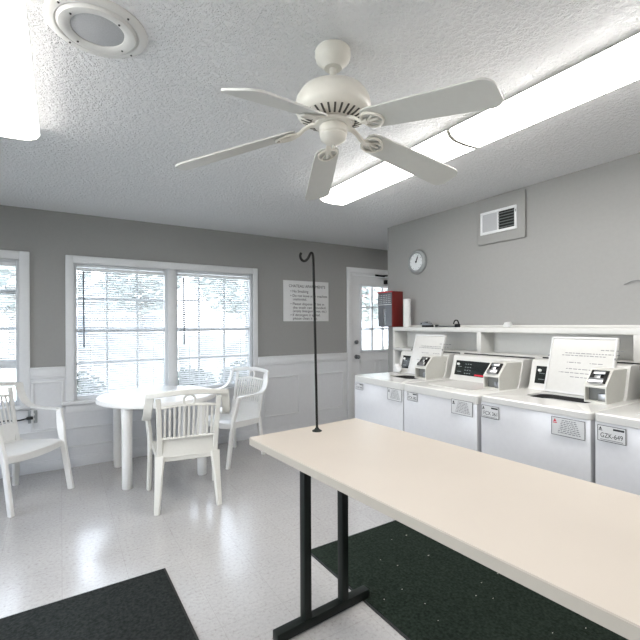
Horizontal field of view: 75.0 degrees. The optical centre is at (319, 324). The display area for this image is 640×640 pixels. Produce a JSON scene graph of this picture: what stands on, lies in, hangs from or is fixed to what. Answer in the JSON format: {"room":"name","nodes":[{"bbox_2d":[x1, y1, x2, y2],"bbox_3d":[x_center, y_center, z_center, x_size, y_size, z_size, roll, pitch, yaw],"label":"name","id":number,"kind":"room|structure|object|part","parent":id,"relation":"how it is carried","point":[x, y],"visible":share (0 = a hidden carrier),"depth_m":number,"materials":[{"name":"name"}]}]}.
{"room":"laundry","nodes":[
{"label":"laundry","id":0,"kind":"room"},
{"bbox_2d":[0,205,387,380],"bbox_3d":[-1.396,0.146,4.712,7.700,2.440,0.140,0,0,-32],"label":"wall","id":1,"kind":"structure","parent":0,"point":[48,236],"depth_m":4.61,"materials":[{"name":"grey paint"}]},
{"bbox_2d":[0,258,19,406],"bbox_3d":[-3.167,0.076,3.613,0.932,1.335,0.100,0,0,-32],"label":"window","id":2,"kind":"structure","parent":1,"relation":"in","point":[5,363],"depth_m":3.81,"materials":[{"name":"white plastic"}]},
{"bbox_2d":[0,262,15,358],"bbox_3d":[-3.146,-0.121,3.579,0.863,0.870,0.036,0,0,-32],"label":"window blind","id":3,"kind":"object","parent":2,"relation":"attached to","point":[10,265],"visible":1,"depth_m":3.77,"materials":[{"name":"white plastic"}]},
{"bbox_2d":[0,250,32,410],"bbox_3d":[-3.124,0.055,3.542,1.150,1.437,0.085,0,0,-32],"label":"trim","id":4,"kind":"structure","parent":1,"relation":"attached to","point":[23,257],"depth_m":3.80,"materials":[{"name":"white paint"}]},
{"bbox_2d":[28,410,36,423],"bbox_3d":[-2.642,0.852,3.834,0.072,0.116,0.009,0,0,-32],"label":"wall outlet","id":5,"kind":"object","parent":1,"relation":"attached to","point":[35,411],"visible":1,"depth_m":3.84,"materials":[{"name":"white plastic"}]},
{"bbox_2d":[0,416,32,422],"bbox_3d":[-2.900,1.103,3.647,0.645,0.515,0.034,0,0,-32],"label":"power cord","id":6,"kind":"object","parent":5,"relation":"attached to","point":[31,417],"visible":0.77,"depth_m":3.78,"materials":[{"name":"grey plastic"}]},
{"bbox_2d":[74,263,167,399],"bbox_3d":[-2.042,0.071,4.311,0.880,1.335,0.100,0,0,-32],"label":"window","id":7,"kind":"structure","parent":1,"relation":"in","point":[92,396],"depth_m":4.25,"materials":[{"name":"white plastic"}]},
{"bbox_2d":[77,267,163,395],"bbox_3d":[-2.017,0.068,4.271,0.810,1.248,0.052,0,0,-32],"label":"window blind","id":8,"kind":"object","parent":7,"relation":"attached to","point":[156,348],"visible":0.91,"depth_m":4.26,"materials":[{"name":"white plastic"}]},
{"bbox_3d":[-2.261,0.076,4.112,0.002,1.223,0.001,0,0,-32],"label":"ladder cord","id":9,"kind":"part","parent":8,"relation":"part of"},
{"bbox_3d":[-2.018,0.685,4.277,0.810,0.013,0.026,0,0,-32],"label":"rail","id":10,"kind":"part","parent":8,"relation":"part of","materials":[{"name":"white plastic"}]},
{"bbox_3d":[-1.766,0.074,4.419,0.002,1.223,0.001,0,0,-32],"label":"ladder cord","id":11,"kind":"part","parent":8,"relation":"part of","materials":[{"name":"white fabric"}]},
{"bbox_2d":[61,255,261,412],"bbox_3d":[-1.605,0.088,4.527,2.050,1.508,0.155,0,0,-32],"label":"trim","id":12,"kind":"structure","parent":1,"relation":"attached to","point":[72,405],"depth_m":4.42,"materials":[{"name":"white paint"}]},
{"bbox_2d":[0,360,346,466],"bbox_3d":[-2.064,0.924,4.206,5.725,0.890,0.012,0,0,-32],"label":"wainscoting","id":13,"kind":"structure","parent":1,"relation":"attached to","point":[281,393],"depth_m":4.61,"materials":[{"name":"white paint"}]},
{"bbox_2d":[0,416,347,478],"bbox_3d":[-2.059,1.319,4.200,5.725,0.100,0.026,0,0,-32],"label":"baseboard","id":14,"kind":"structure","parent":1,"relation":"attached to","point":[75,461],"depth_m":4.14,"materials":[{"name":"white paint"}]},
{"bbox_2d":[19,371,343,449],"bbox_3d":[-1.743,0.853,4.392,4.867,0.650,0.013,0,0,-32],"label":"trim","id":15,"kind":"structure","parent":1,"relation":"attached to","point":[342,372],"depth_m":4.14,"materials":[{"name":"white paint"}]},
{"bbox_2d":[30,353,347,379],"bbox_3d":[-2.058,0.451,4.193,5.725,0.107,0.042,0,0,-32],"label":"trim","id":16,"kind":"structure","parent":1,"relation":"attached to","point":[58,371],"depth_m":5.12,"materials":[{"name":"white paint"}]},
{"bbox_2d":[175,270,251,387],"bbox_3d":[-1.224,0.068,4.820,0.902,1.335,0.100,0,0,-32],"label":"window","id":17,"kind":"structure","parent":1,"relation":"in","point":[176,271],"depth_m":4.81,"materials":[{"name":"white plastic"}]},
{"bbox_2d":[178,273,249,385],"bbox_3d":[-1.197,0.064,4.780,0.830,1.248,0.052,0,0,-32],"label":"window blind","id":18,"kind":"object","parent":17,"relation":"attached to","point":[186,344],"visible":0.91,"depth_m":4.81,"materials":[{"name":"white plastic"}]},
{"bbox_3d":[-1.199,0.682,4.787,0.830,0.013,0.026,0,0,-32],"label":"rail","id":19,"kind":"part","parent":18,"relation":"part of","materials":[{"name":"white plastic"}]},
{"bbox_3d":[-0.940,0.071,4.932,0.002,1.223,0.001,0,0,-32],"label":"ladder cord","id":20,"kind":"part","parent":18,"relation":"part of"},
{"bbox_2d":[283,280,328,320],"bbox_3d":[-0.173,-0.297,5.383,0.670,0.516,0.013,0,0,-32],"label":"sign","id":21,"kind":"object","parent":1,"relation":"attached to","point":[297,295],"visible":0.96,"depth_m":5.36,"materials":[{"name":"white paper"}]},
{"bbox_2d":[346,267,387,418],"bbox_3d":[0.810,0.284,6.070,1.120,2.145,0.162,0,0,-32],"label":"trim","id":22,"kind":"structure","parent":1,"relation":"attached to","point":[350,271],"depth_m":5.73,"materials":[{"name":"white paint"}]},
{"bbox_2d":[352,274,387,418],"bbox_3d":[0.857,0.315,5.994,0.910,2.062,0.174,0,0,-32],"label":"door","id":23,"kind":"structure","parent":1,"relation":"in","point":[371,361],"depth_m":5.90,"materials":[{"name":"white paint"}]},
{"bbox_3d":[0.524,0.351,5.791,0.060,0.263,0.078,0,0,-32],"label":"handle","id":24,"kind":"part","parent":23,"relation":"part of","materials":[{"name":"metal"}]},
{"bbox_2d":[0,439,405,639],"bbox_3d":[0.459,1.418,1.735,7.800,0.120,7.270,0,0,-32],"label":"floor","id":25,"kind":"structure","parent":0,"point":[233,566],"depth_m":2.64,"materials":[{"name":"tile"}]},
{"bbox_2d":[0,382,73,517],"bbox_3d":[-2.424,0.924,3.290,0.633,0.902,0.631,0,0,13],"label":"armchair","id":26,"kind":"object","parent":25,"relation":"on","point":[14,449],"visible":1,"depth_m":3.47,"materials":[{"name":"white plastic"}]},
{"bbox_3d":[-2.261,1.042,2.980,0.177,0.665,0.058,0,0,13],"label":"leg","id":27,"kind":"part","parent":26,"relation":"part of","materials":[{"name":"white plastic"}]},
{"bbox_3d":[-2.659,0.744,3.345,0.151,0.540,0.584,0,0,13],"label":"backrest","id":28,"kind":"part","parent":26,"relation":"part of","materials":[{"name":"white plastic"}]},
{"bbox_3d":[-2.579,1.171,3.536,0.088,0.406,0.072,0,0,30],"label":"leg","id":29,"kind":"part","parent":26,"relation":"part of","materials":[{"name":"white plastic"}]},
{"bbox_3d":[-2.398,0.994,3.284,0.443,0.073,0.490,0,0,13],"label":"seat","id":30,"kind":"part","parent":26,"relation":"part of","materials":[{"name":"white plastic"}]},
{"bbox_3d":[-2.407,0.615,3.567,0.426,0.224,0.084,0,0,13],"label":"armrest","id":31,"kind":"part","parent":26,"relation":"part of","materials":[{"name":"white plastic"}]},
{"bbox_3d":[-2.141,1.041,3.497,0.177,0.665,0.058,0,0,13],"label":"leg","id":32,"kind":"part","parent":26,"relation":"part of","materials":[{"name":"white plastic"}]},
{"bbox_2d":[0,568,198,639],"bbox_3d":[-1.253,1.360,1.530,1.520,0.010,0.920,0,0,-33],"label":"floor mat","id":33,"kind":"object","parent":25,"relation":"on","point":[148,606],"visible":1,"depth_m":1.93,"materials":[{"name":"black carpet"}]},
{"bbox_2d":[95,385,215,489],"bbox_3d":[-1.509,1.005,3.904,1.046,0.724,1.046,0,0,-32],"label":"round table","id":34,"kind":"object","parent":25,"relation":"on","point":[122,402],"visible":0.74,"depth_m":3.71,"materials":[{"name":"white plastic"}]},
{"bbox_3d":[-1.942,1.022,4.010,0.092,0.692,0.092,0,0,-32],"label":"leg","id":35,"kind":"part","parent":34,"relation":"part of","materials":[{"name":"white plastic"}]},
{"bbox_3d":[-1.606,1.021,3.470,0.092,0.692,0.092,0,0,-32],"label":"leg","id":36,"kind":"part","parent":34,"relation":"part of","materials":[{"name":"white plastic"}]},
{"bbox_3d":[-1.411,1.020,4.339,0.092,0.692,0.092,0,0,-32],"label":"leg","id":37,"kind":"part","parent":34,"relation":"part of","materials":[{"name":"white plastic"}]},
{"bbox_3d":[-1.076,1.019,3.799,0.092,0.692,0.092,0,0,-32],"label":"leg","id":38,"kind":"part","parent":34,"relation":"part of","materials":[{"name":"white plastic"}]},
{"bbox_2d":[142,389,229,515],"bbox_3d":[-1.059,0.918,3.285,0.631,0.902,0.633,0,0,-23],"label":"armchair","id":39,"kind":"object","parent":25,"relation":"on","point":[175,448],"visible":1,"depth_m":3.07,"materials":[{"name":"white plastic"}]},
{"bbox_3d":[-1.293,0.610,3.134,0.084,0.224,0.426,0,0,-23],"label":"armrest","id":40,"kind":"part","parent":39,"relation":"part of","materials":[{"name":"beige plastic"}]},
{"bbox_3d":[-1.392,1.038,3.389,0.058,0.665,0.177,0,0,-23],"label":"leg","id":41,"kind":"part","parent":39,"relation":"part of","materials":[{"name":"beige plastic"}]},
{"bbox_3d":[-1.162,1.165,3.012,0.072,0.406,0.088,0,0,-6],"label":"leg","id":42,"kind":"part","parent":39,"relation":"part of","materials":[{"name":"beige plastic"}]},
{"bbox_3d":[-1.069,0.988,3.308,0.490,0.073,0.443,0,0,-23],"label":"seat","id":43,"kind":"part","parent":39,"relation":"part of","materials":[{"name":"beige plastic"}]},
{"bbox_3d":[-0.964,0.736,3.063,0.584,0.540,0.151,0,0,-23],"label":"backrest","id":44,"kind":"part","parent":39,"relation":"part of","materials":[{"name":"beige plastic"}]},
{"bbox_3d":[-0.788,1.163,3.174,0.072,0.406,0.088,0,0,-40],"label":"leg","id":45,"kind":"part","parent":39,"relation":"part of","materials":[{"name":"beige plastic"}]},
{"bbox_3d":[-0.791,0.609,3.351,0.084,0.222,0.426,0,0,-23],"label":"armrest","id":46,"kind":"part","parent":39,"relation":"part of","materials":[{"name":"beige plastic"}]},
{"bbox_2d":[194,367,268,469],"bbox_3d":[-0.910,0.917,4.319,0.631,0.902,0.633,0,0,36],"label":"armchair","id":47,"kind":"object","parent":25,"relation":"on","point":[246,412],"visible":0.83,"depth_m":4.37,"materials":[{"name":"white plastic"}]},
{"bbox_3d":[-1.259,1.038,4.291,0.058,0.665,0.177,0,0,36],"label":"leg","id":48,"kind":"part","parent":47,"relation":"part of","materials":[{"name":"white plastic"}]},
{"bbox_3d":[-1.105,0.610,4.517,0.084,0.222,0.426,0,0,36],"label":"armrest","id":49,"kind":"part","parent":47,"relation":"part of","materials":[{"name":"white plastic"}]},
{"bbox_3d":[-0.951,1.164,4.608,0.072,0.406,0.088,0,0,19],"label":"leg","id":50,"kind":"part","parent":47,"relation":"part of","materials":[{"name":"white plastic"}]},
{"bbox_3d":[-0.925,0.987,4.298,0.490,0.073,0.443,0,0,36],"label":"seat","id":51,"kind":"part","parent":47,"relation":"part of","materials":[{"name":"white plastic"}]},
{"bbox_3d":[-0.830,1.036,3.978,0.058,0.665,0.177,0,0,36],"label":"leg","id":52,"kind":"part","parent":47,"relation":"part of","materials":[{"name":"white plastic"}]},
{"bbox_3d":[-0.769,0.736,4.513,0.584,0.540,0.151,0,0,36],"label":"backrest","id":53,"kind":"part","parent":47,"relation":"part of","materials":[{"name":"white plastic"}]},
{"bbox_3d":[-0.664,0.607,4.194,0.084,0.224,0.426,0,0,36],"label":"armrest","id":54,"kind":"part","parent":47,"relation":"part of","materials":[{"name":"white plastic"}]},
{"bbox_3d":[-0.622,1.163,4.367,0.088,0.406,0.072,0,0,-37],"label":"leg","id":55,"kind":"part","parent":47,"relation":"part of","materials":[{"name":"white plastic"}]},
{"bbox_2d":[355,334,459,430],"bbox_3d":[0.776,0.723,3.548,0.763,1.267,0.608,0,0,-32],"label":"washing machine","id":56,"kind":"object","parent":25,"relation":"on","point":[379,397],"visible":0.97,"depth_m":3.40,"materials":[{"name":"white metal"}]},
{"bbox_2d":[394,364,401,372],"bbox_3d":[0.707,0.397,3.789,0.072,0.075,0.101,0,0,17],"label":"paper cup","id":57,"kind":"object","parent":56,"relation":"on","point":[397,367],"visible":1,"depth_m":3.75,"materials":[{"name":"white paper"}]},
{"bbox_2d":[392,375,417,378],"bbox_3d":[0.750,0.643,3.493,0.245,0.388,0.305,0,0,-32],"label":"tub","id":58,"kind":"object","parent":56,"relation":"in","point":[396,376],"depth_m":3.64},
{"bbox_3d":[0.849,0.341,3.696,0.035,0.112,0.341,0,0,-32],"label":"control panel","id":59,"kind":"part","parent":56,"relation":"part of","materials":[{"name":"black plastic"}]},
{"bbox_3d":[0.920,0.266,3.599,0.125,0.354,0.345,0,0,-32],"label":"lid","id":60,"kind":"part","parent":56,"relation":"part of","materials":[{"name":"white metal"}]},
{"bbox_2d":[417,344,450,359],"bbox_3d":[0.956,0.249,3.530,0.056,0.171,0.340,0,0,-32],"label":"print","id":61,"kind":"object","parent":56,"relation":"attached to","point":[422,349],"depth_m":3.55,"materials":[{"name":"grey"}]},
{"bbox_2d":[249,418,639,639],"bbox_3d":[0.524,0.938,1.308,0.655,0.840,2.000,0,0,-36],"label":"folding table","id":62,"kind":"object","parent":25,"relation":"on","point":[573,542],"visible":1,"depth_m":1.24,"materials":[{"name":"beige laminate"}]},
{"bbox_3d":[-0.064,0.934,1.869,0.038,0.760,0.038,0,0,-36],"label":"post","id":63,"kind":"part","parent":62,"relation":"part of","materials":[{"name":"black metal"}]},
{"bbox_2d":[299,252,321,431],"bbox_3d":[-0.047,0.084,2.013,0.119,0.872,0.048,0,0,-32],"label":"pole","id":64,"kind":"object","parent":62,"relation":"on","point":[316,429],"visible":1,"depth_m":2.02,"materials":[{"name":"black metal"}]},
{"bbox_3d":[0.110,0.933,1.995,0.038,0.760,0.038,0,0,-36],"label":"post","id":65,"kind":"part","parent":62,"relation":"part of","materials":[{"name":"black metal"}]},
{"bbox_2d":[311,520,627,639],"bbox_3d":[0.728,1.351,2.090,0.920,0.010,1.560,0,0,-33],"label":"floor mat","id":66,"kind":"object","parent":25,"relation":"on","point":[422,587],"visible":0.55,"depth_m":2.07,"materials":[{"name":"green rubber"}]},
{"bbox_2d":[404,353,534,451],"bbox_3d":[1.107,0.795,3.010,0.763,1.120,0.645,0,0,-32],"label":"washing machine","id":67,"kind":"object","parent":25,"relation":"on","point":[444,410],"visible":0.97,"depth_m":2.83,"materials":[{"name":"white metal"}]},
{"bbox_3d":[1.030,0.434,2.969,0.355,0.007,0.385,0,0,-32],"label":"lid","id":68,"kind":"part","parent":67,"relation":"part of","materials":[{"name":"white metal"}]},
{"bbox_2d":[456,402,469,414],"bbox_3d":[0.896,0.524,2.625,0.001,0.067,0.112,0,0,-32],"label":"print","id":69,"kind":"object","parent":67,"relation":"attached to","point":[462,408],"depth_m":2.62,"materials":[{"name":"grey paper"}]},
{"bbox_3d":[1.179,0.340,3.158,0.035,0.112,0.378,0,0,-32],"label":"control panel","id":70,"kind":"part","parent":67,"relation":"part of","materials":[{"name":"black plastic"}]},
{"bbox_3d":[1.177,0.296,2.805,0.063,0.068,0.088,0,0,-32],"label":"slide plate","id":71,"kind":"part","parent":67,"relation":"part of","materials":[{"name":"black plastic"}]},
{"bbox_2d":[393,325,639,371],"bbox_3d":[1.864,0.678,2.737,0.190,1.347,3.885,0,0,-32],"label":"wall shelf","id":72,"kind":"object","parent":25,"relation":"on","point":[534,341],"visible":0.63,"depth_m":3.33,"materials":[{"name":"white paint"}]},
{"bbox_3d":[0.847,0.711,4.375,0.190,1.290,0.028,0,0,-32],"label":"panel","id":73,"kind":"part","parent":72,"relation":"part of","materials":[{"name":"white paint"}]},
{"bbox_2d":[403,299,410,326],"bbox_3d":[0.895,-0.117,4.282,0.080,0.288,0.080,0,0,-32],"label":"paper towel roll","id":74,"kind":"object","parent":72,"relation":"on","point":[406,302],"visible":1,"depth_m":4.25,"materials":[{"name":"white paper"}]},
{"bbox_2d":[420,321,433,326],"bbox_3d":[1.020,-0.002,3.995,0.032,0.057,0.160,0,0,-32],"label":"stapler","id":75,"kind":"object","parent":72,"relation":"on","point":[424,324],"visible":0.97,"depth_m":3.98,"materials":[{"name":"black plastic"}]},
{"bbox_2d":[435,320,459,326],"bbox_3d":[1.141,-0.007,3.736,0.039,0.067,0.255,0,0,-35],"label":"wand","id":76,"kind":"object","parent":72,"relation":"on","point":[458,324],"visible":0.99,"depth_m":3.69,"materials":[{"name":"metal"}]},
{"bbox_3d":[1.135,0.018,3.739,0.016,0.016,0.215,0,0,-36],"label":"rod","id":77,"kind":"part","parent":76,"relation":"part of","materials":[{"name":"metal"}]},
{"bbox_2d":[503,322,511,326],"bbox_3d":[1.474,0.003,3.286,0.049,0.045,0.072,0,0,-32],"label":"crumpled tissue","id":78,"kind":"object","parent":72,"relation":"on","point":[506,324],"visible":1,"depth_m":3.26,"materials":[{"name":"white paper"}]},
{"bbox_3d":[1.945,0.707,2.775,0.012,1.290,3.865,0,0,-32],"label":"panel","id":79,"kind":"part","parent":72,"relation":"part of","materials":[{"name":"white paint"}]},
{"bbox_2d":[481,336,639,482],"bbox_3d":[1.455,0.716,2.469,0.763,1.275,0.617,0,0,-33],"label":"washing machine","id":80,"kind":"object","parent":25,"relation":"on","point":[548,424],"visible":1,"depth_m":2.33,"materials":[{"name":"white metal"}]},
{"bbox_3d":[1.525,0.331,2.619,0.035,0.112,0.350,0,0,-33],"label":"control panel","id":81,"kind":"part","parent":80,"relation":"part of","materials":[{"name":"black plastic"}]},
{"bbox_2d":[532,394,590,402],"bbox_3d":[1.417,0.632,2.434,0.245,0.388,0.345,0,0,-33],"label":"tub","id":82,"kind":"object","parent":80,"relation":"in","point":[570,398],"depth_m":2.53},
{"bbox_2d":[558,420,580,436],"bbox_3d":[1.246,0.519,2.088,0.001,0.067,0.109,0,0,-33],"label":"print","id":83,"kind":"object","parent":80,"relation":"attached to","point":[562,420],"depth_m":2.09},
{"bbox_3d":[1.585,0.255,2.543,0.125,0.354,0.385,0,0,-33],"label":"lid","id":84,"kind":"part","parent":80,"relation":"part of","materials":[{"name":"white metal"}]},
{"bbox_2d":[559,350,623,378],"bbox_3d":[1.611,0.238,2.492,0.056,0.171,0.340,0,0,-33],"label":"print","id":85,"kind":"object","parent":80,"relation":"attached to","point":[573,364],"depth_m":2.52,"materials":[{"name":"grey"}]},
{"bbox_3d":[1.522,0.287,2.277,0.063,0.068,0.088,0,0,-33],"label":"slide plate","id":86,"kind":"part","parent":80,"relation":"part of","materials":[{"name":"black plastic"}]},
{"bbox_2d":[595,402,639,494],"bbox_3d":[1.802,0.786,1.925,0.763,1.133,0.640,0,0,-32],"label":"washing machine","id":87,"kind":"object","parent":25,"relation":"on","point":[617,430],"visible":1,"depth_m":1.92,"materials":[{"name":"white metal"}]},
{"bbox_2d":[0,0,639,249],"bbox_3d":[0.448,-1.157,1.735,7.800,0.150,7.270,0,0,-32],"label":"ceiling","id":88,"kind":"structure","parent":0,"point":[114,133],"depth_m":2.08,"materials":[{"name":"white paint"}]},
{"bbox_2d":[0,0,39,140],"bbox_3d":[-1.307,-1.029,1.628,0.309,0.088,1.340,0,0,-32],"label":"ceiling light","id":89,"kind":"object","parent":88,"relation":"attached to","point":[18,108],"visible":1,"depth_m":1.69,"materials":[{"name":"glowing white acrylic diffuser"}]},
{"bbox_2d":[42,0,147,58],"bbox_3d":[-0.807,-1.065,1.515,0.336,0.022,0.336,0,0,-32],"label":"ceiling speaker","id":90,"kind":"object","parent":88,"relation":"attached to","point":[103,28],"visible":1,"depth_m":1.49,"materials":[{"name":"white plastic"}]},
{"bbox_2d":[70,13,123,45],"bbox_3d":[-0.807,-1.067,1.515,0.176,0.012,0.176,0,0,-32],"label":"grille","id":91,"kind":"object","parent":90,"relation":"attached to","point":[86,29],"depth_m":1.51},
{"bbox_2d":[175,39,503,199],"bbox_3d":[0.099,-0.842,1.655,1.189,0.477,1.220,0,0,-32],"label":"ceiling fan","id":92,"kind":"object","parent":88,"relation":"hanging from","point":[332,105],"visible":1,"depth_m":1.56,"materials":[{"name":"white plastic"}]},
{"bbox_3d":[-0.336,-0.695,1.679,0.481,0.145,0.134,0,0,2],"label":"blade","id":93,"kind":"part","parent":92,"relation":"part of","materials":[{"name":"white wood"}]},
{"bbox_3d":[-0.122,-0.685,1.302,0.134,0.165,0.476,0,0,24],"label":"blade","id":94,"kind":"part","parent":92,"relation":"part of","materials":[{"name":"white wood"}]},
{"bbox_3d":[0.014,-0.722,2.041,0.134,0.096,0.489,0,0,-8],"label":"blade","id":95,"kind":"part","parent":92,"relation":"part of","materials":[{"name":"white wood"}]},
{"bbox_3d":[0.401,-0.719,1.834,0.488,0.105,0.139,0,0,-32],"label":"blade","id":96,"kind":"part","parent":92,"relation":"part of","materials":[{"name":"white wood"}]},
{"bbox_3d":[0.340,-0.717,1.372,0.488,0.107,0.134,0,0,41],"label":"blade","id":97,"kind":"part","parent":92,"relation":"part of","materials":[{"name":"white wood"}]},
{"bbox_2d":[320,162,412,204],"bbox_3d":[0.286,-1.036,3.019,0.318,0.088,0.910,0,0,-32],"label":"ceiling light","id":98,"kind":"object","parent":88,"relation":"attached to","point":[383,175],"depth_m":2.99,"materials":[{"name":"white plastic"}]},
{"bbox_2d":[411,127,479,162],"bbox_3d":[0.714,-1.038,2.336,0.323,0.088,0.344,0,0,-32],"label":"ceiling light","id":99,"kind":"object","parent":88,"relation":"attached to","point":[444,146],"depth_m":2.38,"materials":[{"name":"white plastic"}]},
{"bbox_2d":[449,32,639,147],"bbox_3d":[1.164,-1.040,1.753,0.288,0.088,1.325,0,0,-32],"label":"ceiling light","id":100,"kind":"object","parent":88,"relation":"attached to","point":[617,66],"visible":1,"depth_m":1.83,"materials":[{"name":"glowing translucent white acrylic plastic diffuser"}]},
{"bbox_2d":[388,153,639,371],"bbox_3d":[2.343,0.130,2.265,0.130,2.440,5.775,0,0,-32],"label":"wall","id":101,"kind":"structure","parent":0,"point":[575,260],"depth_m":3.19,"materials":[{"name":"grey paint"}]},
{"bbox_2d":[377,291,402,326],"bbox_3d":[0.762,-0.163,4.531,0.161,0.380,0.235,0,0,-32],"label":"box","id":102,"kind":"object","parent":101,"relation":"attached to","point":[390,303],"visible":1,"depth_m":4.45,"materials":[{"name":"red paint"}]},
{"bbox_3d":[0.699,-0.158,4.492,0.006,0.362,0.220,0,0,-32],"label":"panel","id":103,"kind":"part","parent":102,"relation":"part of","materials":[{"name":"glass"}]},
{"bbox_2d":[408,250,426,273],"bbox_3d":[0.992,-0.639,4.273,0.040,0.248,0.248,0,0,-32],"label":"wall clock","id":104,"kind":"object","parent":101,"relation":"attached to","point":[417,262],"visible":1,"depth_m":4.25,"materials":[{"name":"grey plastic"}]},
{"bbox_2d":[477,189,526,245],"bbox_3d":[1.497,-0.874,3.463,0.036,0.375,0.440,0,0,-32],"label":"air vent","id":105,"kind":"object","parent":101,"relation":"in","point":[502,218],"visible":1,"depth_m":3.44,"materials":[{"name":"white metal"}]},
{"bbox_3d":[1.482,-0.863,3.471,0.012,0.192,0.339,0,0,-32],"label":"frame","id":106,"kind":"part","parent":105,"relation":"part of","materials":[{"name":"white paint"}]},
{"label":"outside","id":107,"kind":"structure","parent":0,"visible":0},
{"bbox_2d":[0,335,387,400],"bbox_3d":[-10.547,1.566,16.989,60.000,0.080,80.000,0,0,-32],"label":"lawn","id":108,"kind":"structure","parent":107,"point":[3,389],"depth_m":20.48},
{"bbox_2d":[0,266,96,358],"bbox_3d":[-11.273,-1.481,15.336,5.546,6.021,5.489,0,0,-32],"label":"street tree","id":109,"kind":"object","parent":108,"relation":"on","point":[14,273],"visible":0.06,"depth_m":15.22,"materials":[{"name":"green plant"}]},
{"bbox_2d":[77,372,105,394],"bbox_3d":[-3.505,1.076,5.941,0.925,0.839,0.846,0,0,-32],"label":"shrub","id":110,"kind":"object","parent":108,"relation":"on","point":[77,372],"visible":0.06,"depth_m":5.93,"materials":[{"name":"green plant"}]},
{"bbox_2d":[77,279,180,348],"bbox_3d":[-15.133,-0.704,30.039,8.600,4.500,7.600,0,0,-32],"label":"house","id":111,"kind":"structure","parent":108,"relation":"on","point":[112,279],"depth_m":26.90,"materials":[{"name":"white"}]},
{"bbox_3d":[-14.956,0.045,25.970,0.840,1.040,0.025,0,0,-32],"label":"pane","id":112,"kind":"part","parent":111,"relation":"part of","materials":[{"name":"clear glass"}]},
{"bbox_3d":[-13.273,0.513,27.053,1.000,2.050,0.070,0,0,-32],"label":"door","id":113,"kind":"part","parent":111,"relation":"part of","materials":[{"name":"white"}]},
{"bbox_3d":[-11.559,0.030,28.081,0.840,1.040,0.025,0,0,-32],"label":"pane","id":114,"kind":"part","parent":111,"relation":"part of","materials":[{"name":"clear glass"}]},
{"bbox_2d":[94,272,180,351],"bbox_3d":[-9.593,-2.086,22.297,4.709,7.215,4.746,0,0,-32],"label":"street tree","id":115,"kind":"object","parent":108,"relation":"on","point":[100,272],"visible":0.15,"depth_m":21.54,"materials":[{"name":"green plant"}]},
{"bbox_2d":[178,368,216,384],"bbox_3d":[-2.119,1.094,6.928,0.863,0.814,0.858,0,0,-32],"label":"shrub","id":116,"kind":"object","parent":108,"relation":"on","point":[181,368],"visible":0.02,"depth_m":6.82,"materials":[{"name":"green plant"}]},
{"bbox_2d":[190,277,246,351],"bbox_3d":[-3.860,-1.812,22.304,6.262,6.619,6.240,0,0,-32],"label":"street tree","id":117,"kind":"object","parent":108,"relation":"on","point":[191,277],"visible":0.02,"depth_m":21.17,"materials":[{"name":"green plant"}]},
{"bbox_2d":[219,359,246,382],"bbox_3d":[-1.397,1.055,7.505,0.889,0.872,0.875,0,0,-32],"label":"shrub","id":118,"kind":"object","parent":108,"relation":"on","point":[244,359],"visible":0.05,"depth_m":7.35,"materials":[{"name":"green plant"}]},
{"bbox_2d":[362,287,387,349],"bbox_3d":[2.823,-1.396,22.913,4.821,5.727,4.690,0,0,-32],"label":"street tree","id":119,"kind":"object","parent":108,"relation":"on","point":[366,300],"visible":0.1,"depth_m":22.47,"materials":[{"name":"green plant"}]},
{"bbox_2d":[362,288,387,345],"bbox_3d":[3.105,-0.684,31.951,8.100,4.300,7.600,0,0,-32],"label":"house","id":120,"kind":"structure","parent":108,"relation":"on","point":[365,333],"depth_m":28.19,"materials":[{"name":"white"}]},
{"bbox_3d":[3.387,-0.035,27.948,0.840,1.040,0.025,0,0,-32],"label":"pane","id":121,"kind":"part","parent":120,"relation":"part of","materials":[{"name":"clear glass"}]},
{"bbox_3d":[4.964,0.433,28.965,1.000,2.050,0.070,0,0,-32],"label":"door","id":122,"kind":"part","parent":120,"relation":"part of","materials":[{"name":"white"}]},
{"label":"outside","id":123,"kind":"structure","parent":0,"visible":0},
{"bbox_2d":[0,359,243,381],"bbox_3d":[-5.654,1.490,13.848,45.000,0.030,3.500,0,0,-32],"label":"street","id":124,"kind":"structure","parent":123,"point":[5,376],"depth_m":12.91,"materials":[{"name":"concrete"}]}
]}

